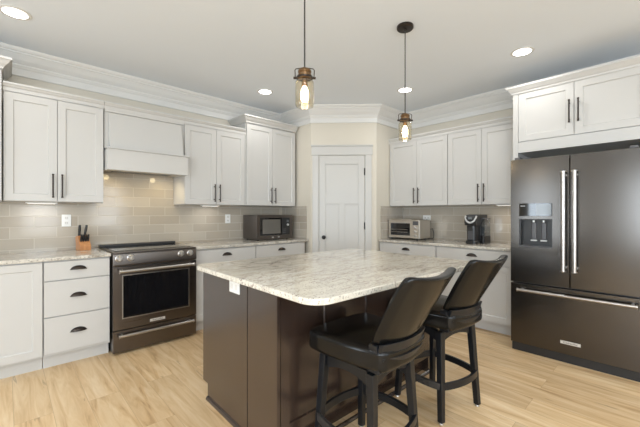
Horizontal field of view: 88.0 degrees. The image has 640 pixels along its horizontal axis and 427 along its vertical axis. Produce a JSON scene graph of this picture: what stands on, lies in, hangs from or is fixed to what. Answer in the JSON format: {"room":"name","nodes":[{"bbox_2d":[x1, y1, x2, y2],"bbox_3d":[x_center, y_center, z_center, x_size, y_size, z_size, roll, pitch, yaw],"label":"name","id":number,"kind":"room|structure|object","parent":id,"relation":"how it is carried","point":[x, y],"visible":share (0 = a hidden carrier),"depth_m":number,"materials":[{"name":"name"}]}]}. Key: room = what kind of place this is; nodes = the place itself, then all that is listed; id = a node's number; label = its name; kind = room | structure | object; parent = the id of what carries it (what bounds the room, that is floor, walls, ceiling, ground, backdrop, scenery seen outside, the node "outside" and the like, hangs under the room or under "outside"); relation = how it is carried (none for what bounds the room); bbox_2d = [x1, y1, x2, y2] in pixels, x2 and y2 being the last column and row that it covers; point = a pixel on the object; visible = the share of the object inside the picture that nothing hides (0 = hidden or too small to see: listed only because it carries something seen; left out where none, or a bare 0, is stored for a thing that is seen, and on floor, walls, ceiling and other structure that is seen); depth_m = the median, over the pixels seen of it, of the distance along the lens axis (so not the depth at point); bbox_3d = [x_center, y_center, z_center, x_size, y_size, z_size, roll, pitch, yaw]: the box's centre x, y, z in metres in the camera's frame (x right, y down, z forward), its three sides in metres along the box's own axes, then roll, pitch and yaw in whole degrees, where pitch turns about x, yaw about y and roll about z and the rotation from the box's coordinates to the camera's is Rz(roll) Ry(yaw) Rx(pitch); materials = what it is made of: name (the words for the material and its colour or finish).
{"room":"kitchen","nodes":[
{"label":"kitchen","id":0,"kind":"room"},
{"bbox_2d":[0,75,281,253],"bbox_3d":[-2.413,-0.097,3.375,7.540,2.730,0.130,0,0,-43],"label":"wall","id":1,"kind":"structure","parent":0,"point":[135,208],"depth_m":3.56,"materials":[{"name":"tile"}]},
{"bbox_2d":[0,55,11,201],"bbox_3d":[-2.911,-0.672,2.518,0.838,1.137,0.448,0,0,-43],"label":"upper cabinet","id":2,"kind":"object","parent":1,"relation":"attached to","point":[5,62],"visible":0.98,"depth_m":2.66,"materials":[{"name":"grey paint"}]},
{"bbox_2d":[3,80,104,202],"bbox_3d":[-2.415,-0.586,3.029,0.695,0.965,0.388,0,0,-43],"label":"upper cabinet","id":3,"kind":"object","parent":1,"relation":"attached to","point":[53,140],"visible":0.99,"depth_m":2.88,"materials":[{"name":"grey paint"}]},
{"bbox_2d":[25,202,57,203],"bbox_3d":[-2.512,-0.095,2.993,0.220,0.016,0.060,0,0,-43],"label":"lamp","id":4,"kind":"object","parent":3,"relation":"attached to","point":[25,202],"visible":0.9,"depth_m":2.97,"materials":[{"name":"white plastic"}]},
{"bbox_2d":[62,215,70,226],"bbox_3d":[-2.469,0.069,3.228,0.073,0.117,0.008,0,0,-43],"label":"wall outlet","id":5,"kind":"object","parent":1,"relation":"attached to","point":[66,219],"visible":1,"depth_m":3.23,"materials":[{"name":"white plastic"}]},
{"bbox_2d":[103,101,188,177],"bbox_3d":[-1.854,-0.741,3.500,0.775,0.655,0.455,0,0,-43],"label":"range hood","id":6,"kind":"object","parent":1,"relation":"attached to","point":[136,140],"visible":0.96,"depth_m":3.35,"materials":[{"name":"grey paint"}]},
{"bbox_2d":[173,117,245,205],"bbox_3d":[-1.332,-0.586,4.056,0.764,0.965,0.388,0,0,-43],"label":"upper cabinet","id":7,"kind":"object","parent":1,"relation":"attached to","point":[215,151],"visible":0.98,"depth_m":3.90,"materials":[{"name":"grey paint"}]},
{"bbox_2d":[225,214,229,222],"bbox_3d":[-1.225,0.070,4.407,0.073,0.117,0.008,0,0,-43],"label":"wall outlet","id":8,"kind":"object","parent":1,"relation":"attached to","point":[227,216],"visible":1,"depth_m":4.40,"materials":[{"name":"white plastic"}]},
{"bbox_2d":[228,113,297,206],"bbox_3d":[-0.769,-0.672,4.561,0.866,1.137,0.430,0,0,-43],"label":"upper cabinet","id":9,"kind":"object","parent":1,"relation":"attached to","point":[269,152],"visible":0.96,"depth_m":4.43,"materials":[{"name":"grey paint"}]},
{"bbox_2d":[0,42,639,130],"bbox_3d":[0.234,-1.351,2.780,10.603,0.219,4.488,0,0,1],"label":"trim","id":10,"kind":"structure","parent":1,"relation":"attached to","point":[26,63],"depth_m":4.01,"materials":[{"name":"white paint"}]},
{"bbox_2d":[0,0,639,113],"bbox_3d":[0.189,-1.512,0.630,7.780,0.100,7.695,0,0,-43],"label":"ceiling","id":11,"kind":"structure","parent":0,"point":[231,50],"depth_m":2.80,"materials":[{"name":"white paint"}]},
{"bbox_2d":[0,4,31,19],"bbox_3d":[-2.215,-1.458,2.409,0.188,0.006,0.188,0,0,-43],"label":"recessed light","id":12,"kind":"object","parent":11,"relation":"in","point":[11,11],"visible":1,"depth_m":2.40,"materials":[{"name":"white paint"}]},
{"bbox_2d":[2,7,27,18],"bbox_3d":[-2.215,-1.458,2.409,0.142,0.003,0.142,0,0,-43],"label":"diffuser","id":13,"kind":"object","parent":12,"relation":"attached to","point":[17,13],"depth_m":2.40,"materials":[{"name":"white plastic"}]},
{"bbox_2d":[257,89,272,94],"bbox_3d":[-0.657,-1.458,3.972,0.188,0.006,0.188,0,0,-43],"label":"recessed light","id":14,"kind":"object","parent":11,"relation":"in","point":[261,91],"visible":1,"depth_m":3.96,"materials":[{"name":"white paint"}]},
{"bbox_2d":[259,90,270,93],"bbox_3d":[-0.657,-1.458,3.972,0.142,0.003,0.142,0,0,-43],"label":"diffuser","id":15,"kind":"object","parent":14,"relation":"attached to","point":[260,91],"depth_m":3.96,"materials":[{"name":"white plastic"}]},
{"bbox_2d":[293,0,315,101],"bbox_3d":[-0.082,-1.016,1.778,0.128,0.891,0.128,0,0,-43],"label":"pendant lamp","id":16,"kind":"object","parent":11,"relation":"hanging from","point":[304,75],"visible":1,"depth_m":1.76,"materials":[{"name":"brown metal"}]},
{"bbox_2d":[302,78,307,86],"bbox_3d":[-0.082,-0.701,1.778,0.032,0.039,0.032,0,0,-43],"label":"socket","id":17,"kind":"object","parent":16,"relation":"attached to","point":[304,80],"depth_m":1.77,"materials":[{"name":"gold metal"}]},
{"bbox_2d":[397,87,412,92],"bbox_3d":[1.006,-1.458,3.915,0.188,0.006,0.188,0,0,-43],"label":"recessed light","id":18,"kind":"object","parent":11,"relation":"in","point":[408,89],"visible":0.97,"depth_m":3.90,"materials":[{"name":"white paint"}]},
{"bbox_2d":[399,88,410,91],"bbox_3d":[1.006,-1.458,3.915,0.142,0.003,0.142,0,0,-43],"label":"diffuser","id":19,"kind":"object","parent":18,"relation":"attached to","point":[400,89],"depth_m":3.91,"materials":[{"name":"white plastic"}]},
{"bbox_2d":[397,22,413,138],"bbox_3d":[0.664,-1.016,2.585,0.128,0.891,0.128,0,0,-43],"label":"pendant lamp","id":20,"kind":"object","parent":11,"relation":"hanging from","point":[404,27],"visible":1,"depth_m":2.57,"materials":[{"name":"brown metal"}]},
{"bbox_2d":[510,46,534,56],"bbox_3d":[1.825,-1.458,2.991,0.188,0.006,0.188,0,0,-43],"label":"recessed light","id":21,"kind":"object","parent":11,"relation":"in","point":[522,51],"visible":1,"depth_m":2.98,"materials":[{"name":"white paint"}]},
{"bbox_2d":[513,48,530,55],"bbox_3d":[1.825,-1.458,2.991,0.142,0.003,0.142,0,0,-43],"label":"diffuser","id":22,"kind":"object","parent":21,"relation":"attached to","point":[520,51],"depth_m":2.98,"materials":[{"name":"white plastic"}]},
{"bbox_2d":[0,327,639,426],"bbox_3d":[0.189,1.319,0.630,7.780,0.100,7.695,0,0,-43],"label":"floor","id":23,"kind":"structure","parent":0,"point":[161,384],"depth_m":2.34,"materials":[{"name":"brown wood"}]},
{"bbox_2d":[0,262,42,378],"bbox_3d":[-2.589,0.828,2.713,0.457,0.882,0.600,0,0,-43],"label":"base cabinet","id":24,"kind":"object","parent":23,"relation":"on","point":[21,285],"visible":0.96,"depth_m":2.58,"materials":[{"name":"grey paint"}]},
{"bbox_2d":[43,257,109,368],"bbox_3d":[-2.245,0.828,3.021,0.460,0.882,0.626,0,0,-43],"label":"base cabinet","id":25,"kind":"object","parent":23,"relation":"on","point":[76,292],"visible":0.98,"depth_m":2.80,"materials":[{"name":"grey paint"}]},
{"bbox_2d":[98,241,195,353],"bbox_3d":[-1.758,0.794,3.400,0.748,0.948,0.715,0,0,-43],"label":"range","id":26,"kind":"object","parent":23,"relation":"on","point":[153,284],"visible":1,"depth_m":3.16,"materials":[{"name":"black metal"}]},
{"bbox_2d":[99,243,195,253],"bbox_3d":[-1.767,0.355,3.410,0.748,0.017,0.600,0,0,-43],"label":"cooktop","id":27,"kind":"object","parent":26,"relation":"in","point":[125,248],"depth_m":3.34,"materials":[{"name":"black glass"}]},
{"bbox_2d":[194,245,254,330],"bbox_3d":[-1.244,0.828,3.960,0.755,0.882,0.640,0,0,-43],"label":"base cabinet","id":28,"kind":"object","parent":23,"relation":"on","point":[203,256],"visible":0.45,"depth_m":3.62,"materials":[{"name":"grey paint"}]},
{"bbox_2d":[255,242,304,257],"bbox_3d":[-0.678,0.828,4.497,0.798,0.882,0.640,0,0,-43],"label":"base cabinet","id":29,"kind":"object","parent":23,"relation":"on","point":[269,250],"visible":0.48,"depth_m":4.25,"materials":[{"name":"grey paint"}]},
{"bbox_2d":[177,238,307,249],"bbox_3d":[-0.945,0.369,4.252,1.598,0.030,0.616,0,0,-43],"label":"countertop","id":30,"kind":"structure","parent":29,"relation":"on","point":[241,242],"depth_m":4.05,"materials":[{"name":"stone"}]},
{"bbox_2d":[243,215,291,240],"bbox_3d":[-0.719,0.187,4.600,0.575,0.335,0.363,0,0,-43],"label":"microwave","id":31,"kind":"object","parent":30,"relation":"on","point":[255,227],"visible":1,"depth_m":4.44,"materials":[{"name":"black metal"}]},
{"bbox_2d":[203,272,428,426],"bbox_3d":[0.034,0.827,2.486,1.508,0.883,0.911,0,0,-42],"label":"kitchen island","id":32,"kind":"object","parent":23,"relation":"on","point":[261,368],"visible":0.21,"depth_m":1.89,"materials":[{"name":"brown wood"}]},
{"bbox_2d":[229,281,239,294],"bbox_3d":[-0.511,0.438,1.983,0.005,0.075,0.122,0,0,-42],"label":"outlet plate","id":33,"kind":"object","parent":32,"relation":"attached to","point":[234,288],"depth_m":1.98,"materials":[{"name":"white plastic"}]},
{"bbox_2d":[197,249,468,305],"bbox_3d":[0.152,0.369,2.358,1.650,0.030,1.329,0,0,-43],"label":"island countertop","id":34,"kind":"structure","parent":32,"relation":"on","point":[333,276],"depth_m":2.03,"materials":[{"name":"stone"}]},
{"bbox_2d":[309,267,455,426],"bbox_3d":[0.308,0.761,1.645,0.461,1.015,0.647,0,0,-43],"label":"bar stool","id":35,"kind":"object","parent":23,"relation":"on","point":[367,346],"visible":1,"depth_m":1.53,"materials":[{"name":"black leather"}]},
{"bbox_2d":[380,242,436,256],"bbox_3d":[1.302,0.828,4.456,0.640,0.882,0.830,0,0,-43],"label":"base cabinet","id":36,"kind":"object","parent":23,"relation":"on","point":[402,248],"visible":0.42,"depth_m":4.22,"materials":[{"name":"grey paint"}]},
{"bbox_2d":[394,255,507,425],"bbox_3d":[0.822,0.761,2.148,0.486,1.015,0.653,0,0,-32],"label":"bar stool","id":37,"kind":"object","parent":23,"relation":"on","point":[459,311],"visible":0.77,"depth_m":2.00,"materials":[{"name":"black leather"}]},
{"bbox_2d":[437,246,511,335],"bbox_3d":[1.876,0.828,3.850,0.640,0.882,0.831,0,0,-43],"label":"base cabinet","id":38,"kind":"object","parent":23,"relation":"on","point":[496,300],"visible":0.46,"depth_m":3.51,"materials":[{"name":"grey paint"}]},
{"bbox_2d":[379,238,510,250],"bbox_3d":[1.596,0.369,4.158,0.621,0.030,1.667,0,0,-43],"label":"countertop","id":39,"kind":"structure","parent":38,"relation":"on","point":[434,242],"depth_m":3.92,"materials":[{"name":"stone"}]},
{"bbox_2d":[388,219,433,239],"bbox_3d":[1.275,0.214,4.636,0.424,0.280,0.515,0,0,-43],"label":"toaster oven","id":40,"kind":"object","parent":39,"relation":"on","point":[416,229],"visible":0.98,"depth_m":4.49,"materials":[{"name":"silver metal"}]},
{"bbox_2d":[388,219,422,219],"bbox_3d":[1.195,0.080,4.654,0.302,0.011,0.380,0,0,-43],"label":"tray","id":41,"kind":"object","parent":40,"relation":"on","point":[388,219],"depth_m":4.53,"materials":[{"name":"silver metal"}]},
{"bbox_2d":[464,214,490,243],"bbox_3d":[1.870,0.183,3.938,0.315,0.343,0.184,0,0,-39],"label":"coffee maker","id":42,"kind":"object","parent":39,"relation":"on","point":[476,224],"visible":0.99,"depth_m":3.88,"materials":[{"name":"black plastic"}]},
{"bbox_2d":[511,145,639,381],"bbox_3d":[2.326,0.376,3.000,0.796,1.785,0.893,0,0,-43],"label":"refrigerator","id":43,"kind":"object","parent":23,"relation":"on","point":[575,218],"visible":1,"depth_m":2.73,"materials":[{"name":"grey metal"}]},
{"bbox_3d":[-2.909,0.827,2.382,0.453,0.882,0.640,0,0,-43],"label":"base cabinet","id":44,"kind":"object","parent":23,"relation":"on","visible":0},
{"bbox_2d":[0,248,110,264],"bbox_3d":[-2.576,0.369,2.706,1.383,0.030,0.616,0,0,-43],"label":"countertop","id":45,"kind":"structure","parent":44,"relation":"on","point":[42,256],"depth_m":2.80,"materials":[{"name":"stone"}]},
{"bbox_2d":[75,225,90,250],"bbox_3d":[-2.309,0.233,3.233,0.140,0.243,0.092,0,0,39],"label":"knife block","id":46,"kind":"object","parent":45,"relation":"on","point":[82,241],"visible":1,"depth_m":3.21,"materials":[{"name":"orange wood"}]},
{"bbox_2d":[282,123,402,252],"bbox_3d":[0.333,-0.097,5.013,1.300,2.730,1.290,0,0,-43],"label":"wall","id":47,"kind":"structure","parent":0,"point":[377,135],"depth_m":4.59,"materials":[{"name":"beige paint"}]},
{"bbox_2d":[319,155,364,251],"bbox_3d":[0.303,0.233,4.514,0.628,2.052,0.080,0,0,2],"label":"door","id":48,"kind":"structure","parent":47,"relation":"in","point":[341,178],"depth_m":4.55,"materials":[{"name":"grey paint"}]},
{"bbox_2d":[311,145,372,251],"bbox_3d":[0.301,0.165,4.537,0.849,2.207,0.034,0,0,2],"label":"trim","id":49,"kind":"structure","parent":47,"relation":"attached to","point":[367,150],"depth_m":4.53,"materials":[{"name":"grey paint"}]},
{"bbox_2d":[380,206,402,238],"bbox_3d":[1.043,0.126,4.791,0.555,0.458,0.010,0,0,-43],"label":"backsplash","id":50,"kind":"structure","parent":47,"relation":"attached to","point":[386,212],"depth_m":4.70,"materials":[{"name":"tile"}]},
{"bbox_2d":[403,108,512,243],"bbox_3d":[2.965,-0.097,3.261,0.130,2.730,7.455,0,0,-43],"label":"wall","id":51,"kind":"structure","parent":0,"point":[447,222],"depth_m":4.36,"materials":[{"name":"tile"}]},
{"bbox_2d":[388,128,455,206],"bbox_3d":[1.404,-0.580,4.545,0.388,0.952,0.862,0,0,-43],"label":"upper cabinet","id":52,"kind":"object","parent":51,"relation":"attached to","point":[418,163],"visible":0.98,"depth_m":4.40,"materials":[{"name":"grey paint"}]},
{"bbox_2d":[423,215,430,219],"bbox_3d":[1.513,0.061,4.693,0.008,0.073,0.117,0,0,-43],"label":"wall outlet","id":53,"kind":"object","parent":51,"relation":"attached to","point":[425,217],"visible":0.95,"depth_m":4.69,"materials":[{"name":"white plastic"}]},
{"bbox_2d":[447,116,512,205],"bbox_3d":[1.980,-0.580,3.937,0.388,0.952,0.812,0,0,-43],"label":"upper cabinet","id":54,"kind":"object","parent":51,"relation":"attached to","point":[480,154],"visible":0.81,"depth_m":3.84,"materials":[{"name":"grey paint"}]},
{"bbox_2d":[496,204,510,205],"bbox_3d":[2.109,-0.095,3.735,0.060,0.016,0.220,0,0,-43],"label":"lamp","id":55,"kind":"object","parent":54,"relation":"attached to","point":[496,204],"visible":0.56,"depth_m":3.74,"materials":[{"name":"white plastic"}]},
{"bbox_2d":[506,55,639,159],"bbox_3d":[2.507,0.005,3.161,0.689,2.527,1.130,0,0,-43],"label":"upper cabinet","id":56,"kind":"object","parent":51,"relation":"attached to","point":[595,108],"visible":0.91,"depth_m":2.96,"materials":[{"name":"grey paint"}]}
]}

